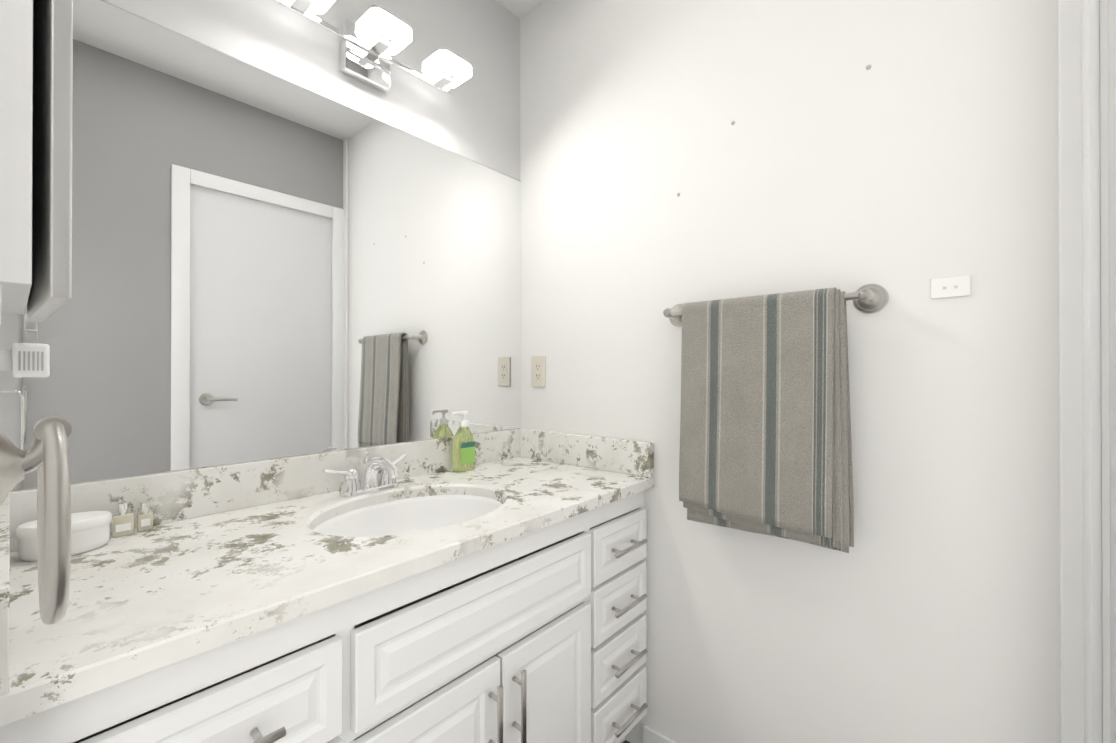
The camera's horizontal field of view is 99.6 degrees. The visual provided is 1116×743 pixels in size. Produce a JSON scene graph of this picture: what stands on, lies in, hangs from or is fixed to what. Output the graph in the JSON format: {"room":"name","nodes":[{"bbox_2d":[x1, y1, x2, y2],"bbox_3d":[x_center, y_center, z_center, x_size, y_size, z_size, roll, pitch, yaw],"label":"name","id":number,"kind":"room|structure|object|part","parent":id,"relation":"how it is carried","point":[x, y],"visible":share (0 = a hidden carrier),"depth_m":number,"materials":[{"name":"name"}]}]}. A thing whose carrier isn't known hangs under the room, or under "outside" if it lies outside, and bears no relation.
{"room":"bathroom","nodes":[
{"label":"bathroom","id":0,"kind":"room"},
{"bbox_2d":[0,492,15,691],"bbox_3d":[-0.760,0.265,0.640,0.558,0.105,0.020,0,0,41],"label":"backsplash","id":1,"kind":"structure","parent":0,"relation":"attached to","point":[7,577],"depth_m":0.51,"materials":[{"name":"white stone"}]},
{"bbox_2d":[0,0,520,490],"bbox_3d":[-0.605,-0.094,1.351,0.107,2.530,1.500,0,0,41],"label":"wall mirror","id":2,"kind":"object","parent":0,"point":[266,264],"depth_m":1.16,"materials":[{"name":"clear glass"}]},
{"bbox_2d":[271,0,471,96],"bbox_3d":[-0.486,-0.887,1.288,0.171,0.134,0.525,0,0,41],"label":"sconce","id":3,"kind":"object","parent":2,"relation":"attached to","point":[374,38],"visible":1,"depth_m":1.29,"materials":[{"name":"white glass"}]},
{"bbox_2d":[496,0,547,18],"bbox_3d":[-0.013,-1.401,0.846,1.670,0.080,1.500,0,0,41],"label":"ceiling","id":4,"kind":"structure","parent":0,"point":[520,9],"depth_m":1.75,"materials":[{"name":"white paint"}]},
{"bbox_2d":[520,0,1060,742],"bbox_3d":[0.482,-0.094,1.339,1.570,2.530,0.100,0,0,41],"label":"wall","id":5,"kind":"structure","parent":0,"point":[912,162],"depth_m":1.11,"materials":[{"name":"white paint"}]},
{"bbox_2d":[11,428,519,551],"bbox_3d":[-0.562,0.268,1.313,0.019,0.105,1.298,0,0,41],"label":"backsplash","id":6,"kind":"structure","parent":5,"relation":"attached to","point":[180,494],"depth_m":1.12,"materials":[{"name":"white stone"}]},
{"bbox_2d":[531,356,545,386],"bbox_3d":[-0.072,0.000,1.744,0.070,0.115,0.007,0,0,41],"label":"electrical outlet","id":7,"kind":"object","parent":5,"relation":"attached to","point":[538,371],"visible":1,"depth_m":1.74,"materials":[{"name":"beige plastic"}]},
{"bbox_2d":[520,428,653,475],"bbox_3d":[0.074,0.269,1.609,0.558,0.105,0.020,0,0,41],"label":"backsplash","id":8,"kind":"structure","parent":5,"relation":"attached to","point":[610,454],"depth_m":1.57,"materials":[{"name":"white stone"}]},
{"bbox_2d":[643,724,677,742],"bbox_3d":[0.597,1.127,1.161,0.884,0.085,0.011,0,0,41],"label":"baseboard","id":9,"kind":"structure","parent":5,"relation":"attached to","point":[650,735],"depth_m":1.41,"materials":[{"name":"white wood"}]},
{"bbox_2d":[677,65,870,196],"bbox_3d":[0.532,-0.607,1.230,0.481,0.186,0.001,0,0,41],"label":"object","id":10,"kind":"structure","parent":5,"relation":"attached to","point":[868,67],"depth_m":1.28,"materials":[{"name":"grey plastic"}]},
{"bbox_2d":[663,284,887,552],"bbox_3d":[0.496,0.098,1.181,0.536,0.593,0.118,0,0,41],"label":"towel rail","id":11,"kind":"object","parent":5,"relation":"attached to","point":[765,434],"visible":1,"depth_m":1.12,"materials":[{"name":"grey fabric"}]},
{"bbox_2d":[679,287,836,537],"bbox_3d":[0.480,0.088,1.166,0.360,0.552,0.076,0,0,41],"label":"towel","id":12,"kind":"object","parent":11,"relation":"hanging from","point":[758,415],"depth_m":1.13,"materials":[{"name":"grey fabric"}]},
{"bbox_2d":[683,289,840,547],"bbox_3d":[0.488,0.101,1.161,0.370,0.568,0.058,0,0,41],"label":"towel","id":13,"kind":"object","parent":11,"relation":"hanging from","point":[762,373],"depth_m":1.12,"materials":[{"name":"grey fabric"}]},
{"bbox_2d":[931,275,970,298],"bbox_3d":[0.817,-0.176,0.981,0.064,0.042,0.004,0,0,41],"label":"switch plate","id":14,"kind":"object","parent":5,"relation":"attached to","point":[955,286],"visible":1,"depth_m":0.98,"materials":[{"name":"white plastic"}]},
{"bbox_2d":[1058,0,1083,742],"bbox_3d":[0.948,-0.096,0.862,0.042,2.529,0.014,0,0,41],"label":"trim","id":15,"kind":"structure","parent":5,"relation":"attached to","point":[1070,380],"depth_m":0.86,"materials":[{"name":"white wood"}]},
{"bbox_2d":[1081,0,1115,742],"bbox_3d":[0.563,-0.098,0.345,0.151,2.530,1.300,0,0,41],"label":"door","id":16,"kind":"structure","parent":0,"point":[1098,50],"depth_m":0.80,"materials":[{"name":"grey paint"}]},
{"bbox_3d":[-0.013,1.209,0.836,1.670,0.080,1.500,0,0,41],"label":"floor","id":17,"kind":"structure","parent":0,"visible":0},
{"bbox_2d":[0,484,653,742],"bbox_3d":[-0.341,0.760,1.120,0.597,0.820,1.296,0,0,41],"label":"bathroom vanity","id":18,"kind":"object","parent":17,"relation":"on","point":[421,591],"depth_m":0.87,"materials":[{"name":"white paint"}]},
{"bbox_2d":[0,456,653,711],"bbox_3d":[-0.350,0.335,1.130,0.577,0.030,1.298,0,0,41],"label":"countertop","id":19,"kind":"structure","parent":18,"relation":"on","point":[137,597],"depth_m":0.81,"materials":[{"name":"white stone"}]},
{"bbox_2d":[16,511,111,560],"bbox_3d":[-0.871,0.288,0.835,0.084,0.061,0.118,0,0,41],"label":"box","id":20,"kind":"object","parent":19,"relation":"on","point":[90,530],"visible":0.6,"depth_m":0.82,"materials":[{"name":"white ceramic"}]},
{"bbox_2d":[111,501,152,537],"bbox_3d":[-0.839,0.287,0.930,0.023,0.062,0.062,0,0,41],"label":"perfume bottles","id":21,"kind":"object","parent":19,"relation":"on","point":[122,523],"visible":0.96,"depth_m":0.92,"materials":[{"name":"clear glass"}]},
{"bbox_2d":[322,450,405,497],"bbox_3d":[-0.468,0.267,1.230,0.169,0.106,0.254,0,0,41],"label":"faucet","id":22,"kind":"object","parent":19,"relation":"on","point":[369,487],"depth_m":1.23,"materials":[{"name":"silver metal"}]},
{"bbox_2d":[451,411,474,471],"bbox_3d":[-0.308,0.224,1.527,0.045,0.193,0.085,0,0,41],"label":"soap bottle","id":23,"kind":"object","parent":19,"relation":"on","point":[463,452],"visible":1,"depth_m":1.51,"materials":[{"name":"green plastic"}]},
{"bbox_3d":[-0.432,-0.098,0.278,1.570,2.530,0.100,0,0,41],"label":"wall","id":24,"kind":"structure","parent":0,"visible":0},
{"bbox_2d":[0,343,49,449],"bbox_3d":[-0.868,0.031,0.761,0.094,0.216,0.061,0,0,41],"label":"air freshener","id":25,"kind":"object","parent":24,"relation":"attached to","point":[20,360],"visible":0.94,"depth_m":0.74,"materials":[{"name":"white plastic"}]},
{"bbox_2d":[0,416,71,624],"bbox_3d":[-0.430,0.117,0.378,0.165,0.174,0.054,0,0,41],"label":"towel ring","id":26,"kind":"object","parent":24,"relation":"attached to","point":[46,455],"visible":1,"depth_m":0.35,"materials":[{"name":"silver metal"}]},
{"bbox_2d":[0,0,72,326],"bbox_3d":[-0.729,-0.422,0.646,0.410,0.747,0.066,0,0,41],"label":"upper cabinet","id":27,"kind":"object","parent":24,"relation":"attached to","point":[36,63],"visible":1,"depth_m":0.53,"materials":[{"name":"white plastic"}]},
{"bbox_3d":[-0.717,-0.439,0.661,0.410,0.714,0.018,0,0,39],"label":"door","id":28,"kind":"part","parent":27,"relation":"part of","materials":[{"name":"white wood"}]}
]}

